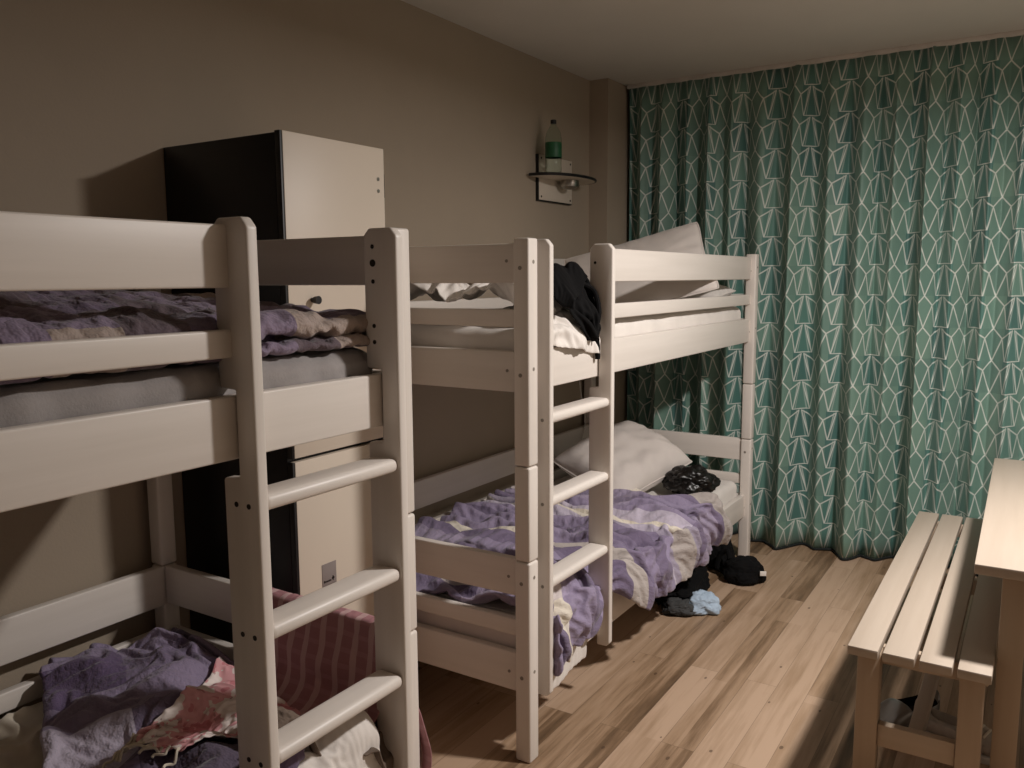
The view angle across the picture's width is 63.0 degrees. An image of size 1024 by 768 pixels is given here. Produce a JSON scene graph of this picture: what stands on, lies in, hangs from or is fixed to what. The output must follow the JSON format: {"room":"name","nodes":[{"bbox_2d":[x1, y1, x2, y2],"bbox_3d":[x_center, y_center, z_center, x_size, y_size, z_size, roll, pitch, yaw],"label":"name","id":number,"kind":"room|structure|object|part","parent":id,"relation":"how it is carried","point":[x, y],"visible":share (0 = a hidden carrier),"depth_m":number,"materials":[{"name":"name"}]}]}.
{"room":"dormitory","nodes":[
{"label":"dormitory","id":0,"kind":"room"},
{"bbox_2d":[0,0,589,718],"bbox_3d":[-0.812,-0.150,2.591,0.100,2.335,5.400,4,9,32],"label":"wall","id":1,"kind":"structure","parent":0,"point":[93,93],"depth_m":2.48,"materials":[{"name":"brown paint"}]},
{"bbox_2d":[529,154,596,205],"bbox_3d":[0.272,-0.968,3.946,0.189,0.212,0.494,4,9,32],"label":"wall shelf","id":2,"kind":"object","parent":1,"relation":"attached to","point":[551,187],"visible":1,"depth_m":3.94,"materials":[{"name":"beige laminate"}]},
{"bbox_2d":[545,119,561,171],"bbox_3d":[0.189,-1.079,3.800,0.077,0.238,0.077,-6,9,-36],"label":"water bottle","id":3,"kind":"object","parent":2,"relation":"on","point":[553,140],"visible":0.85,"depth_m":3.77,"materials":[{"name":"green plastic"}]},
{"bbox_2d":[560,180,578,189],"bbox_3d":[0.274,-0.950,3.989,0.092,0.041,0.092,4,9,32],"label":"spot lamp","id":4,"kind":"object","parent":2,"relation":"attached to","point":[564,184],"depth_m":3.96,"materials":[{"name":"metal"}]},
{"bbox_2d":[589,78,629,423],"bbox_3d":[0.556,-0.406,4.543,0.105,2.335,0.410,4,9,32],"label":"pillar","id":5,"kind":"structure","parent":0,"point":[609,100],"depth_m":4.31,"materials":[{"name":"brown paint"}]},
{"bbox_2d":[401,0,1023,85],"bbox_3d":[0.574,-1.255,1.560,3.400,0.100,5.400,4,9,32],"label":"ceiling","id":6,"kind":"structure","parent":0,"point":[625,42],"depth_m":3.36,"materials":[{"name":"paint"}]},
{"bbox_2d":[627,30,1023,89],"bbox_3d":[1.889,-1.456,3.560,3.030,0.020,0.040,4,9,32],"label":"trim","id":7,"kind":"structure","parent":6,"relation":"attached to","point":[1018,32],"depth_m":3.79,"materials":[{"name":"white plastic"}]},
{"bbox_2d":[627,35,1023,575],"bbox_3d":[1.870,-0.301,3.706,2.981,2.315,0.186,4,9,32],"label":"curtain","id":8,"kind":"object","parent":7,"relation":"hanging from","point":[879,199],"visible":0.73,"depth_m":3.89,"materials":[{"name":"green fabric"}]},
{"bbox_2d":[418,533,1023,767],"bbox_3d":[0.589,1.161,1.867,3.400,0.100,5.400,4,9,32],"label":"floor","id":9,"kind":"structure","parent":0,"point":[768,680],"depth_m":2.73,"materials":[{"name":"brown wood"}]},
{"bbox_2d":[0,211,419,767],"bbox_3d":[-1.121,0.481,1.180,0.909,1.443,2.061,4,9,32],"label":"bunk bed","id":10,"kind":"object","parent":9,"relation":"on","point":[47,461],"visible":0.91,"depth_m":1.46,"materials":[{"name":"white paint"}]},
{"bbox_3d":[-1.474,0.650,1.428,0.025,0.108,1.988,4,9,32],"label":"guard rail","id":11,"kind":"part","parent":10,"relation":"part of","materials":[{"name":"white paint"}]},
{"bbox_3d":[-0.897,-0.125,0.724,0.025,0.103,1.596,4,9,32],"label":"guard rail","id":12,"kind":"part","parent":10,"relation":"part of","materials":[{"name":"white paint"}]},
{"bbox_3d":[-0.946,0.344,2.252,0.048,1.443,0.048,4,9,32],"label":"post","id":13,"kind":"part","parent":10,"relation":"part of","materials":[{"name":"white paint"}]},
{"bbox_2d":[0,347,372,427],"bbox_3d":[-1.131,0.069,1.137,0.796,0.134,1.987,4,9,32],"label":"mattress","id":14,"kind":"object","parent":10,"relation":"on","point":[44,399],"visible":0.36,"depth_m":1.31,"materials":[{"name":"white fabric"}]},
{"bbox_2d":[0,290,369,384],"bbox_3d":[-1.048,-0.127,1.213,0.758,0.235,1.718,4,9,32],"label":"quilt","id":15,"kind":"object","parent":14,"relation":"on","point":[25,316],"visible":0.63,"depth_m":1.43,"materials":[{"name":"purple fabric"}]},
{"bbox_3d":[-0.790,0.137,0.924,0.025,0.109,1.988,4,9,32],"label":"panel","id":16,"kind":"part","parent":10,"relation":"part of","materials":[{"name":"white paint"}]},
{"bbox_3d":[-0.592,0.564,2.054,0.812,0.105,0.025,4,9,32],"label":"rail","id":17,"kind":"part","parent":10,"relation":"part of","materials":[{"name":"white paint"}]},
{"bbox_3d":[-0.454,0.356,1.452,0.086,1.269,0.024,4,9,32],"label":"ladder post","id":18,"kind":"part","parent":10,"relation":"part of","materials":[{"name":"white paint"}]},
{"bbox_3d":[-0.597,-0.282,1.946,0.812,0.103,0.025,4,9,32],"label":"rail","id":19,"kind":"part","parent":10,"relation":"part of","materials":[{"name":"white paint"}]},
{"bbox_2d":[298,711,381,767],"bbox_3d":[-0.393,0.799,1.694,0.149,0.192,0.274,4,9,32],"label":"towel","id":20,"kind":"object","parent":10,"relation":"on","point":[345,746],"visible":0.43,"depth_m":1.71,"materials":[{"name":"white fabric"}]},
{"bbox_2d":[272,588,431,767],"bbox_3d":[-0.476,0.696,1.893,0.544,0.353,0.268,4,9,32],"label":"blanket","id":21,"kind":"object","parent":10,"relation":"on","point":[316,661],"visible":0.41,"depth_m":1.91,"materials":[{"name":"pink fabric"}]},
{"bbox_3d":[-0.257,0.315,1.760,0.086,1.269,0.024,4,9,32],"label":"ladder post","id":22,"kind":"part","parent":10,"relation":"part of","materials":[{"name":"white paint"}]},
{"bbox_3d":[-0.240,0.396,1.807,0.048,1.443,0.048,4,9,32],"label":"post","id":23,"kind":"part","parent":10,"relation":"part of","materials":[{"name":"white paint"}]},
{"bbox_3d":[-1.128,0.908,1.241,0.786,0.128,1.968,4,9,32],"label":"mattress","id":24,"kind":"object","parent":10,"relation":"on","visible":0},
{"bbox_2d":[0,702,43,767],"bbox_3d":[-1.013,0.810,1.427,0.762,0.020,1.418,4,9,32],"label":"sheet","id":25,"kind":"object","parent":24,"relation":"on","point":[20,744],"visible":0.05,"depth_m":1.80,"materials":[{"name":"beige fabric"}]},
{"bbox_2d":[39,627,304,767],"bbox_3d":[-0.732,0.717,1.767,0.477,0.128,0.927,-4,8,-29],"label":"quilt","id":26,"kind":"object","parent":25,"relation":"on","point":[94,699],"visible":0.71,"depth_m":1.81,"materials":[{"name":"purple fabric"}]},
{"bbox_2d":[102,657,299,767],"bbox_3d":[-0.574,0.700,1.800,0.376,0.124,0.519,1,7,10],"label":"clothing","id":27,"kind":"object","parent":26,"relation":"on","point":[207,711],"visible":0.59,"depth_m":1.72,"materials":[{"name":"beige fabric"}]},
{"bbox_2d":[277,706,393,767],"bbox_3d":[-0.397,0.726,1.727,0.311,0.267,0.129,-7,10,-41],"label":"cardigan","id":28,"kind":"object","parent":26,"relation":"on","point":[384,757],"visible":0.28,"depth_m":1.75,"materials":[{"name":"grey fabric"}]},
{"bbox_2d":[163,130,384,642],"bbox_3d":[-0.629,0.198,2.379,0.472,1.697,0.381,4,9,32],"label":"wardrobe","id":29,"kind":"object","parent":9,"relation":"on","point":[291,185],"visible":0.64,"depth_m":2.18,"materials":[{"name":"black laminate"}]},
{"bbox_3d":[-0.498,-0.213,2.117,0.024,0.021,0.021,4,9,32],"label":"knob","id":30,"kind":"part","parent":29,"relation":"part of","materials":[{"name":"grey metal"}]},
{"bbox_3d":[-0.490,0.508,2.237,0.002,0.061,0.052,4,9,32],"label":"name plate","id":31,"kind":"part","parent":29,"relation":"part of","materials":[{"name":"white plastic"}]},
{"bbox_3d":[-0.460,-0.231,2.216,0.019,0.807,0.367,4,9,32],"label":"door","id":32,"kind":"part","parent":29,"relation":"part of","materials":[{"name":"beige laminate"}]},
{"bbox_3d":[-0.455,0.585,2.320,0.019,0.818,0.367,4,9,32],"label":"door","id":33,"kind":"part","parent":29,"relation":"part of","materials":[{"name":"beige laminate"}]},
{"bbox_2d":[409,238,758,762],"bbox_3d":[0.235,0.201,3.317,0.909,1.443,2.061,4,9,32],"label":"bunk bed","id":34,"kind":"object","parent":9,"relation":"on","point":[531,371],"visible":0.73,"depth_m":2.40,"materials":[{"name":"white paint"}]},
{"bbox_3d":[-0.318,-0.341,2.399,0.812,0.103,0.025,4,9,32],"label":"rail","id":35,"kind":"part","parent":34,"relation":"part of","materials":[{"name":"white paint"}]},
{"bbox_3d":[-0.316,-0.057,2.435,0.812,0.109,0.025,4,9,32],"label":"panel","id":36,"kind":"part","parent":34,"relation":"part of","materials":[{"name":"white paint"}]},
{"bbox_3d":[-0.311,0.776,2.541,0.812,0.112,0.025,4,9,32],"label":"panel","id":37,"kind":"part","parent":34,"relation":"part of","materials":[{"name":"white paint"}]},
{"bbox_3d":[-0.313,0.505,2.506,0.812,0.105,0.025,4,9,32],"label":"rail","id":38,"kind":"part","parent":34,"relation":"part of","materials":[{"name":"white paint"}]},
{"bbox_3d":[-0.118,0.371,3.564,0.025,0.108,1.988,4,9,32],"label":"guard rail","id":39,"kind":"part","parent":34,"relation":"part of","materials":[{"name":"white paint"}]},
{"bbox_3d":[0.039,0.337,2.259,0.048,1.443,0.048,4,9,32],"label":"post","id":40,"kind":"part","parent":34,"relation":"part of","materials":[{"name":"white paint"}]},
{"bbox_3d":[0.076,0.246,2.288,0.078,1.269,0.022,4,9,32],"label":"ladder post","id":41,"kind":"part","parent":34,"relation":"part of","materials":[{"name":"white paint"}]},
{"bbox_3d":[-0.123,-0.477,3.457,0.025,0.103,1.988,4,9,32],"label":"guard rail","id":42,"kind":"part","parent":34,"relation":"part of","materials":[{"name":"white paint"}]},
{"bbox_2d":[411,306,740,350],"bbox_3d":[0.225,-0.212,3.269,0.781,0.140,1.968,4,9,32],"label":"mattress","id":43,"kind":"object","parent":34,"relation":"on","point":[448,336],"visible":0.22,"depth_m":2.44,"materials":[{"name":"white fabric"}]},
{"bbox_2d":[410,283,568,314],"bbox_3d":[-0.188,-0.282,2.580,0.687,0.160,0.342,4,9,32],"label":"linens","id":44,"kind":"object","parent":43,"relation":"on","point":[444,292],"visible":0.51,"depth_m":2.45,"materials":[{"name":"white fabric"}]},
{"bbox_2d":[502,306,600,352],"bbox_3d":[-0.021,-0.163,2.522,0.516,0.147,0.353,4,9,32],"label":"sheet","id":45,"kind":"object","parent":43,"relation":"on","point":[567,333],"visible":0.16,"depth_m":2.40,"materials":[{"name":"white fabric"}]},
{"bbox_2d":[513,261,593,308],"bbox_3d":[0.124,-0.284,2.520,0.215,0.171,0.278,3,8,22],"label":"clothes","id":46,"kind":"object","parent":45,"relation":"on","point":[569,280],"visible":0.5,"depth_m":2.44,"materials":[{"name":"fabric"}]},
{"bbox_2d":[568,288,600,341],"bbox_3d":[0.156,-0.224,2.506,0.220,0.190,0.175,4,9,32],"label":"shirt","id":47,"kind":"object","parent":45,"relation":"on","point":[585,313],"visible":0.53,"depth_m":2.47,"materials":[{"name":"black fabric"}]},
{"bbox_2d":[564,222,718,302],"bbox_3d":[0.545,-0.479,3.614,0.666,0.449,0.268,1,7,9],"label":"pillow","id":48,"kind":"object","parent":43,"relation":"on","point":[687,238],"visible":0.38,"depth_m":3.55,"materials":[{"name":"white fabric"}]},
{"bbox_2d":[680,285,735,298],"bbox_3d":[0.797,-0.422,3.855,0.400,0.098,0.286,4,8,31],"label":"pillow","id":49,"kind":"object","parent":43,"relation":"on","point":[722,290],"visible":0.1,"depth_m":3.70,"materials":[{"name":"white fabric"}]},
{"bbox_2d":[417,475,736,648],"bbox_3d":[0.230,0.616,3.374,0.781,0.154,1.968,4,9,32],"label":"mattress","id":50,"kind":"object","parent":34,"relation":"on","point":[726,491],"visible":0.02,"depth_m":2.49,"materials":[{"name":"white fabric"}]},
{"bbox_2d":[438,592,586,688],"bbox_3d":[-0.017,0.750,2.596,0.450,0.247,0.270,4,9,32],"label":"sheet","id":51,"kind":"object","parent":50,"relation":"on","point":[579,653],"visible":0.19,"depth_m":2.49,"materials":[{"name":"white fabric"}]},
{"bbox_2d":[415,485,732,675],"bbox_3d":[0.174,0.610,3.142,0.913,0.267,1.539,4,9,32],"label":"quilt","id":52,"kind":"object","parent":50,"relation":"on","point":[659,541],"visible":0.55,"depth_m":3.00,"materials":[{"name":"purple fabric"}]},
{"bbox_2d":[553,421,691,491],"bbox_3d":[0.501,0.343,3.804,0.509,0.299,0.394,-5,9,-35],"label":"pillow","id":53,"kind":"object","parent":50,"relation":"on","point":[643,457],"visible":0.66,"depth_m":3.71,"materials":[{"name":"white fabric"}]},
{"bbox_2d":[661,465,720,493],"bbox_3d":[0.792,0.423,3.703,0.261,0.131,0.219,0,7,4],"label":"jacket","id":54,"kind":"object","parent":50,"relation":"on","point":[681,479],"visible":0.92,"depth_m":3.64,"materials":[{"name":"black fabric"}]},
{"bbox_2d":[579,380,585,440],"bbox_3d":[0.349,0.092,4.231,0.022,0.632,0.107,3,8,22],"label":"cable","id":55,"kind":"object","parent":34,"relation":"hanging from","point":[579,380],"visible":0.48,"depth_m":4.27,"materials":[{"name":"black plastic"}]},
{"bbox_3d":[0.410,0.064,4.388,0.048,1.443,0.048,4,9,32],"label":"post","id":56,"kind":"part","parent":34,"relation":"part of","materials":[{"name":"white paint"}]},
{"bbox_2d":[584,282,600,358],"bbox_3d":[0.239,-0.195,2.531,0.066,0.238,0.045,4,9,32],"label":"strap","id":57,"kind":"object","parent":34,"relation":"hanging from","point":[591,288],"visible":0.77,"depth_m":2.52,"materials":[{"name":"black fabric"}]},
{"bbox_3d":[0.279,0.205,2.605,0.078,1.269,0.022,4,9,32],"label":"ladder post","id":58,"kind":"part","parent":34,"relation":"part of","materials":[{"name":"white paint"}]},
{"bbox_3d":[0.566,-0.142,3.061,0.025,0.109,1.988,4,9,32],"label":"panel","id":59,"kind":"part","parent":34,"relation":"part of","materials":[{"name":"white paint"}]},
{"bbox_3d":[0.570,0.690,3.166,0.025,0.108,1.988,4,9,32],"label":"panel","id":60,"kind":"part","parent":34,"relation":"part of","materials":[{"name":"white paint"}]},
{"bbox_3d":[0.675,-0.449,3.199,0.025,0.103,1.572,4,9,32],"label":"guard rail","id":61,"kind":"part","parent":34,"relation":"part of","materials":[{"name":"white paint"}]},
{"bbox_3d":[0.764,0.285,4.191,0.812,0.105,0.025,4,9,32],"label":"rail","id":62,"kind":"part","parent":34,"relation":"part of","materials":[{"name":"white paint"}]},
{"bbox_3d":[1.116,0.116,3.944,0.048,1.443,0.048,4,9,32],"label":"post","id":63,"kind":"part","parent":34,"relation":"part of","materials":[{"name":"white paint"}]},
{"bbox_2d":[654,566,710,607],"bbox_3d":[0.726,0.847,3.547,0.211,0.097,0.525,3,8,24],"label":"trousers","id":64,"kind":"object","parent":9,"relation":"on","point":[699,579],"visible":0.41,"depth_m":3.44,"materials":[{"name":"black fabric"}]},
{"bbox_2d":[661,597,694,616],"bbox_3d":[0.671,0.890,3.348,0.146,0.064,0.103,0,7,4],"label":"shorts","id":65,"kind":"object","parent":64,"relation":"on","point":[681,607],"visible":0.92,"depth_m":3.31,"materials":[{"name":"grey fabric"}]},
{"bbox_2d":[688,589,721,614],"bbox_3d":[0.766,0.877,3.369,0.150,0.084,0.125,-1,7,-5],"label":"cloth","id":66,"kind":"object","parent":9,"relation":"on","point":[704,602],"visible":0.86,"depth_m":3.33,"materials":[{"name":"fabric"}]},
{"bbox_2d":[707,539,734,569],"bbox_3d":[0.973,0.761,3.886,0.123,0.180,0.184,3,8,26],"label":"bundle","id":67,"kind":"object","parent":9,"relation":"on","point":[715,549],"visible":0.37,"depth_m":3.82,"materials":[{"name":"black fabric"}]},
{"bbox_2d":[714,548,765,585],"bbox_3d":[1.018,0.809,3.700,0.212,0.132,0.168,0,7,4],"label":"backpack","id":68,"kind":"object","parent":9,"relation":"on","point":[742,570],"visible":1,"depth_m":3.65,"materials":[{"name":"black fabric"}]},
{"bbox_2d":[880,690,939,726],"bbox_3d":[1.178,0.978,2.500,0.230,0.096,0.105,-3,8,-20],"label":"shoe","id":69,"kind":"object","parent":9,"relation":"on","point":[892,710],"visible":0.3,"depth_m":2.47,"materials":[{"name":"grey fabric"}]},
{"bbox_2d":[847,511,1002,767],"bbox_3d":[1.371,0.798,2.660,0.320,0.412,1.435,4,9,32],"label":"bench","id":70,"kind":"object","parent":9,"relation":"on","point":[928,546],"visible":0.84,"depth_m":2.18,"materials":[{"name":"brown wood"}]},
{"bbox_3d":[0.928,0.874,2.180,0.054,0.387,0.050,4,9,32],"label":"leg","id":71,"kind":"part","parent":70,"relation":"part of","materials":[{"name":"brown wood"}]},
{"bbox_3d":[1.621,0.732,3.265,0.054,0.387,0.050,4,9,32],"label":"leg","id":72,"kind":"part","parent":70,"relation":"part of","materials":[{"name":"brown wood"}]},
{"bbox_3d":[1.125,0.888,2.056,0.054,0.387,0.050,4,9,32],"label":"leg","id":73,"kind":"part","parent":70,"relation":"part of","materials":[{"name":"brown wood"}]},
{"bbox_2d":[914,699,991,764],"bbox_3d":[1.286,0.990,2.390,0.105,0.099,0.250,-7,10,-41],"label":"trainer","id":74,"kind":"object","parent":9,"relation":"on","point":[940,723],"visible":0.24,"depth_m":2.39,"materials":[{"name":"grey fabric"}]},
{"bbox_2d":[974,458,1023,767],"bbox_3d":[1.786,0.702,2.451,0.720,0.650,1.380,4,8,31],"label":"table","id":75,"kind":"object","parent":9,"relation":"on","point":[1000,550],"visible":1,"depth_m":2.06,"materials":[{"name":"brown wood"}]},
{"bbox_3d":[1.228,0.767,2.068,0.055,0.623,0.055,4,8,31],"label":"leg","id":76,"kind":"part","parent":75,"relation":"part of","materials":[{"name":"brown wood"}]}
]}

